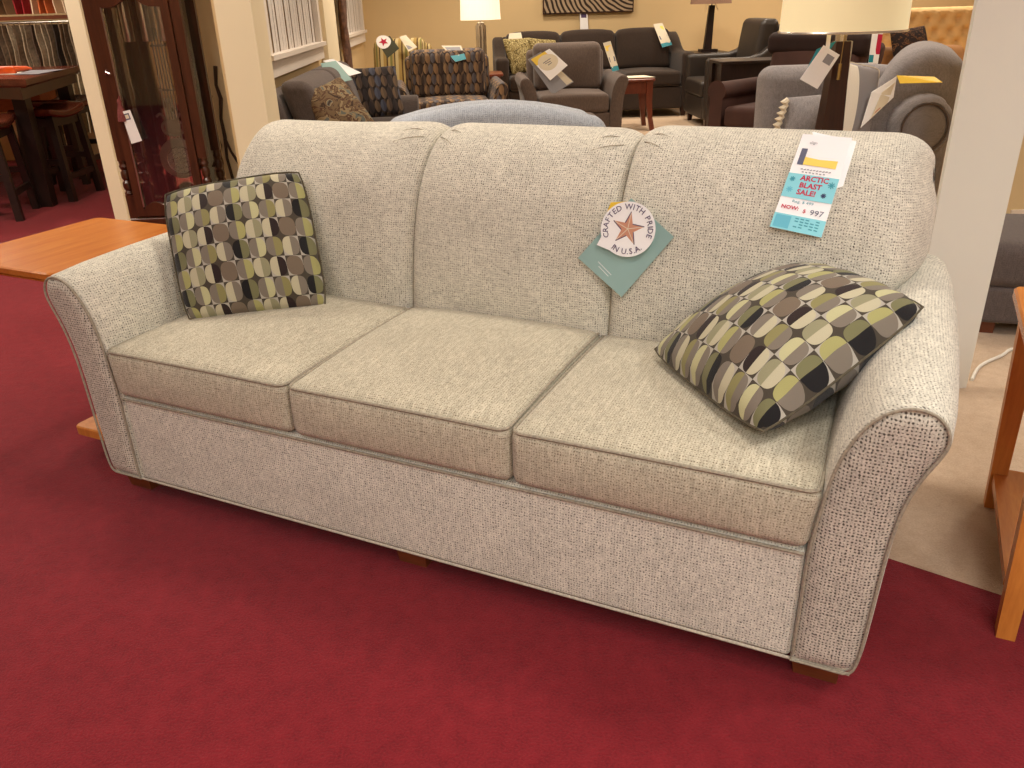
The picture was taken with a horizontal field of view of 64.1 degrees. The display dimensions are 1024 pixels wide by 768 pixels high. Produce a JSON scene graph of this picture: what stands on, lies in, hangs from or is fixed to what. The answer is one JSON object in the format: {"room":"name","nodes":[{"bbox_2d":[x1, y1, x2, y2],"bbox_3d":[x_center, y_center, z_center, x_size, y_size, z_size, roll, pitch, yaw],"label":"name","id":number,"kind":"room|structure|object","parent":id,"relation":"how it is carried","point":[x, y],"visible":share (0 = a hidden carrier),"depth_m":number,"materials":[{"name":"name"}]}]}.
{"room":"store","nodes":[
{"label":"store","id":0,"kind":"room"},
{"bbox_2d":[0,13,99,160],"bbox_3d":[-4.432,-3.577,7.551,5.180,2.900,0.120,-3,25,-2],"label":"wall","id":1,"kind":"structure","parent":0,"point":[4,140],"depth_m":7.99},
{"bbox_2d":[64,0,130,220],"bbox_3d":[-2.115,-1.942,3.885,0.069,2.900,0.025,-3,25,-2],"label":"wall","id":2,"kind":"structure","parent":0,"point":[74,9],"depth_m":4.13,"materials":[{"name":"paint"}]},
{"bbox_2d":[117,0,238,194],"bbox_3d":[-2.135,-2.401,4.872,0.950,2.900,0.100,-3,25,-2],"label":"wall","id":3,"kind":"structure","parent":0,"point":[204,8],"depth_m":5.06,"materials":[{"name":"paint"}]},
{"bbox_2d":[213,66,237,178],"bbox_3d":[-1.798,-1.640,5.170,0.099,0.693,0.028,3,25,10],"label":"pole","id":4,"kind":"object","parent":3,"relation":"attached to","point":[215,69],"visible":0.88,"depth_m":5.17,"materials":[{"name":"wood"}]},
{"bbox_2d":[213,0,279,162],"bbox_3d":[-1.400,-2.079,4.132,0.180,2.900,0.300,-3,25,-2],"label":"pillar","id":5,"kind":"structure","parent":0,"point":[242,25],"depth_m":4.21,"materials":[{"name":"paint"}]},
{"bbox_2d":[211,0,365,167],"bbox_3d":[-1.759,-3.510,7.227,0.120,2.900,6.350,-3,25,-2],"label":"wall","id":6,"kind":"structure","parent":0,"point":[358,53],"depth_m":6.01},
{"bbox_2d":[263,0,326,77],"bbox_3d":[-1.566,-2.929,5.742,0.075,1.310,2.210,-3,25,-2],"label":"window","id":7,"kind":"structure","parent":6,"relation":"in","point":[296,41],"depth_m":5.84,"materials":[{"name":"white paint"}]},
{"bbox_2d":[318,0,339,62],"bbox_3d":[-1.670,-3.521,7.244,0.060,2.900,0.720,-3,25,-2],"label":"trim","id":8,"kind":"structure","parent":6,"relation":"attached to","point":[326,7],"depth_m":7.26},
{"bbox_2d":[338,0,352,67],"bbox_3d":[-1.680,-3.840,8.023,0.094,1.520,0.237,-3,25,-2],"label":"curtain","id":9,"kind":"object","parent":6,"relation":"hanging from","point":[342,4],"visible":0.88,"depth_m":8.13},
{"bbox_2d":[336,0,366,48],"bbox_3d":[-1.785,-4.430,8.979,0.075,1.310,2.060,-3,25,-2],"label":"window","id":10,"kind":"structure","parent":6,"relation":"in","point":[355,18],"depth_m":9.41,"materials":[{"name":"white paint"}]},
{"bbox_2d":[0,108,1023,767],"bbox_3d":[0.297,-0.503,4.094,14.000,0.020,14.800,-3,25,-2],"label":"floor","id":11,"kind":"structure","parent":0,"point":[163,626],"depth_m":1.78,"materials":[{"name":"red carpet"}]},
{"bbox_2d":[0,113,40,221],"bbox_3d":[-3.602,-1.495,5.668,0.348,0.670,0.460,-7,26,-12],"label":"counter stool","id":12,"kind":"object","parent":11,"relation":"on","point":[6,119],"visible":1,"depth_m":5.70,"materials":[{"name":"black wood"}]},
{"bbox_2d":[0,15,68,24],"bbox_3d":[-4.439,-2.995,7.248,1.520,2.100,0.316,-3,25,-2],"label":"rack","id":13,"kind":"object","parent":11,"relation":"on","point":[45,16],"visible":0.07,"depth_m":7.04,"materials":[{"name":"silver metal"}]},
{"bbox_2d":[0,24,10,65],"bbox_3d":[-4.394,-2.923,7.155,0.032,0.416,0.137,14,29,30],"label":"swatch","id":14,"kind":"object","parent":13,"relation":"hanging from","point":[2,41],"visible":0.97,"depth_m":7.12,"materials":[{"name":"fabric"}]},
{"bbox_2d":[1,24,16,65],"bbox_3d":[-4.347,-2.921,7.148,0.031,0.416,0.134,6,26,16],"label":"swatch","id":15,"kind":"object","parent":13,"relation":"hanging from","point":[8,42],"visible":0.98,"depth_m":7.09,"materials":[{"name":"fabric"}]},
{"bbox_2d":[6,24,20,65],"bbox_3d":[-4.301,-2.928,7.159,0.030,0.416,0.137,13,29,28],"label":"swatch","id":16,"kind":"object","parent":13,"relation":"hanging from","point":[9,29],"visible":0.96,"depth_m":7.10,"materials":[{"name":"fabric"}]},
{"bbox_2d":[11,24,28,66],"bbox_3d":[-4.254,-2.926,7.152,0.030,0.416,0.138,16,30,33],"label":"swatch","id":17,"kind":"object","parent":13,"relation":"hanging from","point":[15,28],"visible":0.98,"depth_m":7.10,"materials":[{"name":"fabric"}]},
{"bbox_2d":[23,23,39,66],"bbox_3d":[-4.161,-2.931,7.156,0.030,0.416,0.138,16,30,33],"label":"swatch","id":18,"kind":"object","parent":13,"relation":"hanging from","point":[31,49],"visible":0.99,"depth_m":7.11,"materials":[{"name":"fabric"}]},
{"bbox_2d":[0,15,67,20],"bbox_3d":[-4.336,-3.201,7.163,1.260,0.030,0.310,-3,25,-2],"label":"shelf","id":19,"kind":"object","parent":13,"relation":"attached to","point":[46,16],"depth_m":7.03,"materials":[{"name":"brown wood"}]},
{"bbox_2d":[30,23,43,66],"bbox_3d":[-4.115,-2.938,7.167,0.031,0.416,0.135,8,27,19],"label":"swatch","id":20,"kind":"object","parent":13,"relation":"hanging from","point":[37,48],"visible":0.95,"depth_m":7.11,"materials":[{"name":"fabric"}]},
{"bbox_2d":[34,23,49,65],"bbox_3d":[-4.069,-2.936,7.160,0.030,0.416,0.137,14,29,31],"label":"swatch","id":21,"kind":"object","parent":13,"relation":"hanging from","point":[40,39],"visible":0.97,"depth_m":7.11,"materials":[{"name":"fabric"}]},
{"bbox_2d":[40,23,54,65],"bbox_3d":[-4.023,-2.942,7.171,0.031,0.416,0.135,7,27,19],"label":"swatch","id":22,"kind":"object","parent":13,"relation":"hanging from","point":[42,27],"visible":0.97,"depth_m":7.11,"materials":[{"name":"fabric"}]},
{"bbox_2d":[45,22,60,65],"bbox_3d":[-3.976,-2.941,7.165,0.031,0.416,0.135,7,26,18],"label":"swatch","id":23,"kind":"object","parent":13,"relation":"hanging from","point":[48,27],"visible":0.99,"depth_m":7.11,"materials":[{"name":"fabric"}]},
{"bbox_2d":[51,22,67,65],"bbox_3d":[-3.930,-2.947,7.176,0.030,0.416,0.137,12,28,27],"label":"swatch","id":24,"kind":"object","parent":13,"relation":"hanging from","point":[55,28],"visible":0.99,"depth_m":7.13,"materials":[{"name":"fabric"}]},
{"bbox_2d":[58,22,71,65],"bbox_3d":[-3.883,-2.945,7.168,0.031,0.416,0.134,5,26,14],"label":"swatch","id":25,"kind":"object","parent":13,"relation":"hanging from","point":[64,48],"visible":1,"depth_m":7.12,"materials":[{"name":"fabric"}]},
{"bbox_2d":[62,22,76,65],"bbox_3d":[-3.837,-2.952,7.179,0.030,0.416,0.138,16,30,33],"label":"swatch","id":26,"kind":"object","parent":13,"relation":"hanging from","point":[69,46],"visible":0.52,"depth_m":7.13,"materials":[{"name":"fabric"}]},
{"bbox_2d":[0,90,72,175],"bbox_3d":[-4.438,-2.236,7.189,0.900,0.775,0.360,-3,25,-2],"label":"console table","id":27,"kind":"object","parent":11,"relation":"on","point":[5,104],"visible":0.02,"depth_m":7.01,"materials":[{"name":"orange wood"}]},
{"bbox_2d":[0,65,91,206],"bbox_3d":[-4.007,-1.909,6.310,1.450,0.900,1.520,-3,25,-2],"label":"pub table","id":28,"kind":"object","parent":11,"relation":"on","point":[20,88],"visible":0.75,"depth_m":5.90,"materials":[{"name":"red wood"}]},
{"bbox_2d":[0,66,31,73],"bbox_3d":[-3.719,-2.307,6.014,0.397,0.067,0.054,-3,25,-2],"label":"swatch","id":29,"kind":"object","parent":28,"relation":"on","point":[3,69],"visible":1,"depth_m":6.00,"materials":[{"name":"orange fabric"}]},
{"bbox_2d":[7,102,104,201],"bbox_3d":[-3.471,-1.773,6.255,0.348,0.670,0.460,0,25,4],"label":"counter stool","id":30,"kind":"object","parent":11,"relation":"on","point":[50,116],"visible":0.71,"depth_m":6.18,"materials":[{"name":"red wood"}]},
{"bbox_2d":[31,94,100,184],"bbox_3d":[-3.693,-2.058,6.881,0.348,0.670,0.460,0,25,4],"label":"counter stool","id":31,"kind":"object","parent":11,"relation":"on","point":[76,144],"visible":0.4,"depth_m":6.74,"materials":[{"name":"black wood"}]},
{"bbox_2d":[0,218,166,440],"bbox_3d":[-1.334,-0.176,2.768,0.675,0.600,0.582,10,27,23],"label":"end table","id":32,"kind":"object","parent":11,"relation":"on","point":[36,257],"visible":0.27,"depth_m":2.64,"materials":[{"name":"brown wood"}]},
{"bbox_2d":[76,415,103,440],"bbox_3d":[-1.164,0.071,2.737,0.265,0.032,0.482,10,27,23],"label":"shelf","id":33,"kind":"object","parent":32,"relation":"attached to","point":[88,428],"depth_m":2.58,"materials":[{"name":"brown wood"}]},
{"bbox_2d":[81,0,226,224],"bbox_3d":[-2.073,-1.985,4.638,0.660,2.340,0.440,-3,25,-2],"label":"display cabinet","id":34,"kind":"object","parent":11,"relation":"on","point":[149,55],"visible":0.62,"depth_m":4.79,"materials":[{"name":"brown wood"}]},
{"bbox_2d":[123,110,141,143],"bbox_3d":[-2.162,-1.461,4.650,0.084,0.185,0.002,-3,25,-2],"label":"price tag","id":35,"kind":"object","parent":34,"relation":"hanging from","point":[131,127],"visible":1,"depth_m":4.65,"materials":[{"name":"paper"}]},
{"bbox_2d":[276,61,418,121],"bbox_3d":[-1.116,-1.782,5.857,0.824,0.890,2.300,-3,25,-2],"label":"sofa","id":36,"kind":"object","parent":11,"relation":"on","point":[294,97],"visible":0.16,"depth_m":4.88,"materials":[{"name":"grey fabric"}]},
{"bbox_2d":[281,70,333,119],"bbox_3d":[-1.236,-1.773,5.312,0.301,0.440,0.974,-3,25,-2],"label":"cushion","id":37,"kind":"object","parent":36,"relation":"on","point":[297,93],"depth_m":4.84,"materials":[{"name":"grey fabric"}]},
{"bbox_2d":[310,61,360,101],"bbox_3d":[-1.296,-2.185,6.199,0.301,0.440,0.974,-3,25,-2],"label":"cushion","id":38,"kind":"object","parent":36,"relation":"on","point":[332,71],"depth_m":5.96,"materials":[{"name":"grey fabric"}]},
{"bbox_2d":[320,61,351,80],"bbox_3d":[-1.276,-2.245,5.896,0.180,0.146,0.168,-19,30,-33],"label":"tag","id":39,"kind":"object","parent":36,"relation":"on","point":[333,64],"visible":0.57,"depth_m":5.91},
{"bbox_2d":[311,77,373,121],"bbox_3d":[-1.035,-1.647,4.957,0.254,0.376,0.384,20,33,39],"label":"throw pillow","id":40,"kind":"object","parent":36,"relation":"on","point":[334,100],"visible":0.7,"depth_m":4.88,"materials":[{"name":"fabric"}]},
{"bbox_2d":[351,66,403,116],"bbox_3d":[-1.075,-2.272,6.380,0.435,0.368,0.206,-6,25,-9],"label":"throw pillow","id":41,"kind":"object","parent":36,"relation":"on","point":[377,88],"visible":0.83,"depth_m":6.33,"materials":[{"name":"fabric"}]},
{"bbox_2d":[373,38,431,83],"bbox_3d":[-1.182,-3.133,8.671,0.840,0.965,0.792,-1,25,3],"label":"armchair","id":42,"kind":"object","parent":11,"relation":"on","point":[397,59],"visible":0.13,"depth_m":8.58,"materials":[{"name":"fabric"}]},
{"bbox_2d":[376,35,398,57],"bbox_3d":[-1.271,-3.456,8.386,0.232,0.217,0.044,-3,25,-2],"label":"tag","id":43,"kind":"object","parent":42,"relation":"hanging from","point":[386,43],"visible":1,"depth_m":8.38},
{"bbox_2d":[398,47,507,109],"bbox_3d":[-0.567,-2.591,7.537,1.000,0.905,0.805,-4,25,-5],"label":"armchair","id":44,"kind":"object","parent":11,"relation":"on","point":[432,75],"visible":0.52,"depth_m":7.46,"materials":[{"name":"fabric"}]},
{"bbox_2d":[409,47,486,96],"bbox_3d":[-0.590,-2.877,7.560,0.694,0.405,0.256,-4,25,-5],"label":"cushion","id":45,"kind":"object","parent":44,"relation":"on","point":[432,72],"depth_m":7.47,"materials":[{"name":"fabric"}]},
{"bbox_2d":[418,94,487,109],"bbox_3d":[-0.555,-2.527,7.454,0.692,0.180,0.600,-4,25,-5],"label":"seat cushion","id":46,"kind":"object","parent":44,"relation":"on","point":[425,100],"depth_m":7.28,"materials":[{"name":"fabric"}]},
{"bbox_2d":[489,71,502,78],"bbox_3d":[-0.316,-3.137,9.071,0.440,0.585,0.460,-3,25,-2],"label":"end table","id":47,"kind":"object","parent":11,"relation":"on","point":[491,73],"visible":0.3,"depth_m":8.79,"materials":[{"name":"brown wood"}]},
{"bbox_2d":[460,0,500,71],"bbox_3d":[-0.335,-3.812,8.811,0.430,0.860,0.430,-3,25,-2],"label":"table lamp","id":48,"kind":"object","parent":47,"relation":"on","point":[480,10],"visible":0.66,"depth_m":8.59,"materials":[{"name":"fabric"}]},
{"bbox_2d":[390,99,605,126],"bbox_3d":[-0.096,-0.901,3.897,1.100,0.890,0.905,-3,25,-2],"label":"armchair","id":49,"kind":"object","parent":11,"relation":"on","point":[504,111],"visible":0.09,"depth_m":3.42,"materials":[{"name":"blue fabric"}]},
{"bbox_2d":[43,119,959,683],"bbox_3d":[-0.059,-0.154,2.199,2.202,0.967,0.996,10,27,23],"label":"sofa","id":50,"kind":"object","parent":11,"relation":"on","point":[465,389],"visible":0.89,"depth_m":1.94,"materials":[{"name":"fabric"}]},
{"bbox_2d":[164,172,325,319],"bbox_3d":[-0.771,-0.400,2.358,0.424,0.366,0.258,-7,25,-11],"label":"throw pillow","id":51,"kind":"object","parent":50,"relation":"on","point":[249,243],"visible":0.95,"depth_m":2.30,"materials":[{"name":"fabric"}]},
{"bbox_2d":[108,294,407,430],"bbox_3d":[-0.683,-0.111,2.308,0.601,0.165,0.610,10,27,23],"label":"seat cushion","id":52,"kind":"object","parent":50,"relation":"on","point":[238,369],"depth_m":2.13,"materials":[{"name":"fabric"}]},
{"bbox_2d":[236,119,450,307],"bbox_3d":[-0.542,-0.388,2.683,0.730,0.903,0.432,10,27,23],"label":"cushion","id":53,"kind":"object","parent":50,"relation":"on","point":[363,181],"depth_m":2.40,"materials":[{"name":"fabric"}]},
{"bbox_2d":[289,306,599,479],"bbox_3d":[-0.146,-0.021,2.071,0.582,0.172,0.610,10,27,23],"label":"seat cushion","id":54,"kind":"object","parent":50,"relation":"on","point":[448,390],"depth_m":1.90,"materials":[{"name":"fabric"}]},
{"bbox_2d":[414,123,644,336],"bbox_3d":[0.060,-0.284,2.420,0.600,0.904,0.432,10,27,23],"label":"cushion","id":55,"kind":"object","parent":50,"relation":"on","point":[505,215],"depth_m":2.19,"materials":[{"name":"fabric"}]},
{"bbox_2d":[578,198,673,296],"bbox_3d":[0.282,-0.339,2.044,0.242,0.241,0.048,10,27,23],"label":"tag","id":56,"kind":"object","parent":50,"relation":"attached to","point":[630,239],"visible":1,"depth_m":2.03,"materials":[{"name":"teal paper"}]},
{"bbox_2d":[512,335,838,545],"bbox_3d":[0.398,0.076,1.835,0.616,0.165,0.610,10,27,23],"label":"seat cushion","id":57,"kind":"object","parent":50,"relation":"on","point":[614,428],"depth_m":1.63,"materials":[{"name":"fabric"}]},
{"bbox_2d":[609,125,936,340],"bbox_3d":[0.661,-0.185,2.154,0.730,0.914,0.432,10,27,23],"label":"cushion","id":58,"kind":"object","parent":50,"relation":"on","point":[717,191],"depth_m":1.94,"materials":[{"name":"fabric"}]},
{"bbox_2d":[654,262,923,432],"bbox_3d":[0.577,-0.105,1.759,0.408,0.266,0.458,-10,26,-18],"label":"throw pillow","id":59,"kind":"object","parent":50,"relation":"on","point":[774,345],"visible":0.98,"depth_m":1.62,"materials":[{"name":"fabric"}]},
{"bbox_2d":[770,132,856,237],"bbox_3d":[0.688,-0.457,1.871,0.153,0.213,0.130,10,27,23],"label":"price tag","id":60,"kind":"object","parent":50,"relation":"attached to","point":[821,162],"visible":1,"depth_m":1.87,"materials":[{"name":"paper"}]},
{"bbox_2d":[772,213,791,228],"bbox_3d":[0.620,-0.374,1.879,0.039,0.030,0.015,10,27,23],"label":"print","id":61,"kind":"object","parent":60,"relation":"attached to","point":[779,220],"depth_m":1.88},
{"bbox_2d":[793,218,819,231],"bbox_3d":[0.669,-0.362,1.860,0.057,0.027,0.011,10,27,23],"label":"print","id":62,"kind":"object","parent":60,"relation":"attached to","point":[799,224],"depth_m":1.86},
{"bbox_2d":[801,168,830,174],"bbox_3d":[0.692,-0.483,1.866,0.067,0.012,0.005,10,27,23],"label":"print","id":63,"kind":"object","parent":60,"relation":"on","point":[804,171],"depth_m":1.87},
{"bbox_2d":[515,41,628,127],"bbox_3d":[0.542,-2.745,7.782,0.980,0.915,0.842,-3,25,-2],"label":"armchair","id":64,"kind":"object","parent":11,"relation":"on","point":[593,90],"visible":0.61,"depth_m":7.69,"materials":[{"name":"grey fabric"}]},
{"bbox_2d":[531,49,566,79],"bbox_3d":[0.336,-2.892,7.409,0.329,0.263,0.088,10,27,23],"label":"brochure","id":65,"kind":"object","parent":64,"relation":"on","point":[548,62],"visible":1,"depth_m":7.41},
{"bbox_2d":[528,52,572,92],"bbox_3d":[0.349,-2.831,7.453,0.420,0.360,0.080,4,26,13],"label":"brochure","id":66,"kind":"object","parent":64,"relation":"on","point":[561,80],"visible":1,"depth_m":7.47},
{"bbox_2d":[532,41,600,90],"bbox_3d":[0.525,-3.036,7.816,0.644,0.415,0.270,-3,25,-2],"label":"cushion","id":67,"kind":"object","parent":64,"relation":"on","point":[582,59],"depth_m":7.72,"materials":[{"name":"grey fabric"}]},
{"bbox_2d":[536,88,608,111],"bbox_3d":[0.549,-2.673,7.693,0.642,0.180,0.620,-3,25,-2],"label":"seat cushion","id":68,"kind":"object","parent":64,"relation":"on","point":[585,99],"depth_m":7.42,"materials":[{"name":"grey fabric"}]},
{"bbox_2d":[603,41,618,71],"bbox_3d":[0.915,-3.028,7.559,0.068,0.256,0.170,-15,28,-26],"label":"price tag","id":69,"kind":"object","parent":64,"relation":"on","point":[607,45],"visible":1,"depth_m":7.55,"materials":[{"name":"paper"}]},
{"bbox_2d":[492,27,694,115],"bbox_3d":[0.942,-3.742,9.847,2.300,0.955,0.970,-3,25,-2],"label":"sofa","id":70,"kind":"object","parent":11,"relation":"on","point":[637,51],"visible":0.52,"depth_m":9.81,"materials":[{"name":"brown fabric"}]},
{"bbox_2d":[503,38,530,73],"bbox_3d":[0.099,-3.864,9.636,0.379,0.379,0.190,-16,28,-27],"label":"throw pillow","id":71,"kind":"object","parent":70,"relation":"on","point":[516,49],"visible":0.82,"depth_m":9.56,"materials":[{"name":"fabric"}]},
{"bbox_2d":[509,72,526,91],"bbox_3d":[0.285,-3.616,9.734,0.659,0.180,0.740,-3,25,-2],"label":"armrest","id":72,"kind":"object","parent":70,"relation":"on","point":[513,87],"depth_m":9.42,"materials":[{"name":"brown fabric"}]},
{"bbox_2d":[505,31,559,72],"bbox_3d":[0.256,-4.024,9.907,0.661,0.455,0.277,-3,25,-2],"label":"cushion","id":73,"kind":"object","parent":70,"relation":"on","point":[546,35],"depth_m":9.80,"materials":[{"name":"brown fabric"}]},
{"bbox_2d":[560,29,614,68],"bbox_3d":[0.921,-4.058,9.936,0.661,0.455,0.277,-3,25,-2],"label":"cushion","id":74,"kind":"object","parent":70,"relation":"on","point":[600,36],"depth_m":9.82,"materials":[{"name":"brown fabric"}]},
{"bbox_2d":[615,27,669,68],"bbox_3d":[1.587,-4.093,9.965,0.661,0.455,0.277,-3,25,-2],"label":"cushion","id":75,"kind":"object","parent":70,"relation":"on","point":[640,47],"depth_m":9.87,"materials":[{"name":"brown fabric"}]},
{"bbox_2d":[618,67,680,86],"bbox_3d":[1.615,-3.684,9.792,0.659,0.180,0.740,-3,25,-2],"label":"seat cushion","id":76,"kind":"object","parent":70,"relation":"on","point":[664,76],"depth_m":9.48,"materials":[{"name":"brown fabric"}]},
{"bbox_2d":[653,23,671,46],"bbox_3d":[1.804,-4.181,9.810,0.099,0.266,0.238,-20,31,-34],"label":"price tag","id":77,"kind":"object","parent":70,"relation":"attached to","point":[664,39],"visible":1,"depth_m":9.81,"materials":[{"name":"paper"}]},
{"bbox_2d":[625,75,654,130],"bbox_3d":[1.189,-2.994,8.741,0.595,0.520,0.475,-3,25,-2],"label":"side table","id":78,"kind":"object","parent":11,"relation":"on","point":[643,87],"visible":0.45,"depth_m":8.52,"materials":[{"name":"brown wood"}]},
{"bbox_2d":[690,50,727,53],"bbox_3d":[2.317,-3.654,9.892,0.460,0.680,0.500,-3,25,-2],"label":"end table","id":79,"kind":"object","parent":11,"relation":"on","point":[719,51],"visible":0.09,"depth_m":9.59,"materials":[{"name":"black wood"}]},
{"bbox_2d":[690,0,731,51],"bbox_3d":[2.309,-4.313,9.531,0.470,0.820,0.470,-3,25,-2],"label":"table lamp","id":80,"kind":"object","parent":79,"relation":"on","point":[707,45],"visible":1,"depth_m":9.55,"materials":[{"name":"black wood"}]},
{"bbox_2d":[683,18,779,125],"bbox_3d":[2.412,-3.361,8.819,0.935,1.050,0.900,-3,25,-2],"label":"armchair","id":81,"kind":"object","parent":11,"relation":"on","point":[755,32],"visible":0.45,"depth_m":8.68,"materials":[{"name":"black leather"}]},
{"bbox_2d":[685,76,703,96],"bbox_3d":[2.303,-3.242,8.867,0.710,0.180,0.652,-3,25,-2],"label":"seat cushion","id":82,"kind":"object","parent":81,"relation":"on","point":[694,85],"depth_m":8.81,"materials":[{"name":"black leather"}]},
{"bbox_2d":[736,18,778,56],"bbox_3d":[2.592,-3.584,8.728,0.256,0.580,0.654,-3,25,-2],"label":"cushion","id":83,"kind":"object","parent":81,"relation":"on","point":[755,32],"depth_m":8.48,"materials":[{"name":"fabric"}]},
{"bbox_2d":[706,57,771,125],"bbox_3d":[2.160,-2.617,7.601,0.620,0.745,0.400,-3,25,-2],"label":"table","id":84,"kind":"object","parent":11,"relation":"on","point":[727,69],"visible":0.39,"depth_m":7.33,"materials":[{"name":"black wood"}]},
{"bbox_2d":[708,32,884,127],"bbox_3d":[2.245,-2.203,6.404,0.933,1.000,1.080,-22,32,-37],"label":"sofa","id":85,"kind":"object","parent":11,"relation":"on","point":[732,102],"visible":0.28,"depth_m":6.40,"materials":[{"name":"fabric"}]},
{"bbox_2d":[724,102,754,127],"bbox_3d":[2.153,-2.092,6.362,0.680,0.180,0.752,-22,32,-37],"label":"seat cushion","id":86,"kind":"object","parent":85,"relation":"on","point":[738,114],"depth_m":6.33,"materials":[{"name":"fabric"}]},
{"bbox_2d":[770,51,867,65],"bbox_3d":[2.378,-2.473,6.417,0.299,0.490,0.754,-22,32,-37],"label":"cushion","id":87,"kind":"object","parent":85,"relation":"on","point":[778,57],"depth_m":6.40,"materials":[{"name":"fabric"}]},
{"bbox_2d":[868,34,882,63],"bbox_3d":[2.634,-2.420,5.931,0.100,0.250,0.052,-3,25,-2],"label":"price tag","id":88,"kind":"object","parent":85,"relation":"hanging from","point":[876,39],"visible":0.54,"depth_m":5.93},
{"bbox_2d":[754,41,962,196],"bbox_3d":[2.264,-1.526,4.978,1.388,0.975,1.180,-3,25,-2],"label":"armchair","id":89,"kind":"object","parent":11,"relation":"on","point":[924,111],"visible":0.27,"depth_m":4.72,"materials":[{"name":"grey fabric"}]},
{"bbox_2d":[773,95,820,129],"bbox_3d":[1.691,-1.531,4.773,0.397,0.292,0.203,-3,25,-2],"label":"throw pillow","id":90,"kind":"object","parent":89,"relation":"on","point":[801,112],"visible":0.44,"depth_m":4.71,"materials":[{"name":"grey fabric"}]},
{"bbox_2d":[843,62,879,130],"bbox_3d":[1.882,-1.520,4.466,0.388,0.450,0.184,-12,27,-20],"label":"throw pillow","id":91,"kind":"object","parent":89,"relation":"on","point":[862,81],"visible":0.47,"depth_m":4.41,"materials":[{"name":"fabric"}]},
{"bbox_2d":[861,76,896,126],"bbox_3d":[1.991,-1.525,4.423,0.304,0.238,0.036,-19,30,-32],"label":"brochure","id":92,"kind":"object","parent":89,"relation":"on","point":[875,95],"visible":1,"depth_m":4.40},
{"bbox_2d":[871,83,894,117],"bbox_3d":[2.008,-1.535,4.424,0.216,0.166,0.024,-19,30,-32],"label":"brochure","id":93,"kind":"object","parent":92,"relation":"on","point":[883,100],"visible":1,"depth_m":4.42,"materials":[{"name":"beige paper"}]},
{"bbox_2d":[897,75,942,83],"bbox_3d":[2.231,-1.670,4.481,0.263,0.046,0.046,-7,25,-10],"label":"tag","id":94,"kind":"object","parent":89,"relation":"on","point":[902,79],"visible":1,"depth_m":4.47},
{"bbox_2d":[881,45,963,64],"bbox_3d":[3.791,-2.689,7.581,1.100,0.800,0.835,-3,25,-2],"label":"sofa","id":95,"kind":"object","parent":11,"relation":"on","point":[888,54],"visible":0.04,"depth_m":7.51,"materials":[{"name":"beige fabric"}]},
{"bbox_2d":[890,26,927,57],"bbox_3d":[3.613,-3.067,7.427,0.383,0.324,0.218,-7,25,-10],"label":"throw pillow","id":96,"kind":"object","parent":95,"relation":"on","point":[899,41],"visible":0.51,"depth_m":7.38,"materials":[{"name":"fabric"}]},
{"bbox_2d":[882,6,972,51],"bbox_3d":[4.606,-3.408,8.715,1.450,1.100,0.742,-3,25,-2],"label":"settee","id":97,"kind":"object","parent":11,"relation":"on","point":[944,25],"visible":0.12,"depth_m":8.70,"materials":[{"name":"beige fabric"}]},
{"bbox_2d":[970,347,1012,380],"bbox_3d":[1.878,-0.092,3.067,0.563,0.010,0.167,-10,26,-17],"label":"cord","id":98,"kind":"object","parent":11,"relation":"on","point":[979,366],"visible":0.91,"depth_m":3.05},
{"bbox_2d":[979,214,1023,332],"bbox_3d":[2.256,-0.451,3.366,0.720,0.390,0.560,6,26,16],"label":"sofa","id":99,"kind":"object","parent":11,"relation":"on","point":[1008,269],"visible":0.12,"depth_m":3.21,"materials":[{"name":"grey fabric"}]},
{"bbox_2d":[989,214,1023,287],"bbox_3d":[2.253,-0.542,3.324,0.720,0.190,0.560,6,26,16],"label":"cushion","id":100,"kind":"object","parent":99,"relation":"on","point":[1008,269],"depth_m":3.17,"materials":[{"name":"grey fabric"}]},
{"bbox_2d":[984,287,1023,641],"bbox_3d":[1.387,0.205,1.765,0.608,0.602,0.655,10,27,23],"label":"end table","id":101,"kind":"object","parent":11,"relation":"on","point":[1004,492],"visible":1,"depth_m":2.02,"materials":[{"name":"brown wood"}]},
{"bbox_2d":[992,470,1023,584],"bbox_3d":[1.410,0.371,1.898,0.499,0.024,0.500,10,27,23],"label":"shelf","id":102,"kind":"object","parent":101,"relation":"attached to","point":[1007,485],"depth_m":2.03,"materials":[{"name":"brown wood"}]},
{"bbox_3d":[1.194,-0.501,3.294,0.420,0.600,0.420,-3,25,-2],"label":"end table","id":103,"kind":"object","parent":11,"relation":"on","visible":0},
{"bbox_2d":[778,0,911,130],"bbox_3d":[1.188,-1.149,2.993,0.445,0.830,0.445,-3,25,-2],"label":"table lamp","id":104,"kind":"object","parent":103,"relation":"on","point":[840,18],"visible":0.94,"depth_m":2.79,"materials":[{"name":"fabric"}]},
{"bbox_2d":[800,35,838,88],"bbox_3d":[1.071,-1.125,2.843,0.130,0.190,0.012,-3,25,-2],"label":"tag","id":105,"kind":"object","parent":104,"relation":"hanging from","point":[824,58],"visible":0.89,"depth_m":2.85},
{"bbox_2d":[362,0,973,70],"bbox_3d":[2.419,-5.094,10.347,8.950,2.900,0.120,-3,25,-2],"label":"wall","id":106,"kind":"structure","parent":0,"point":[438,22],"depth_m":10.39,"materials":[{"name":"paint"}]},
{"bbox_2d":[542,0,633,14],"bbox_3d":[0.951,-5.033,10.179,1.150,0.765,0.045,-3,25,-2],"label":"wall art","id":107,"kind":"object","parent":106,"relation":"attached to","point":[549,6],"visible":1,"depth_m":10.29,"materials":[{"name":"fabric"}]},
{"bbox_2d":[928,0,1023,387],"bbox_3d":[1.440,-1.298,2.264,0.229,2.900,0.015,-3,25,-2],"label":"pillar","id":108,"kind":"structure","parent":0,"point":[986,133],"depth_m":2.54,"materials":[{"name":"paint"}]},
{"bbox_2d":[1006,136,1023,213],"bbox_3d":[4.788,-2.178,3.929,4.880,2.900,0.120,-3,25,-2],"label":"wall","id":109,"kind":"structure","parent":0,"point":[1016,199],"depth_m":4.25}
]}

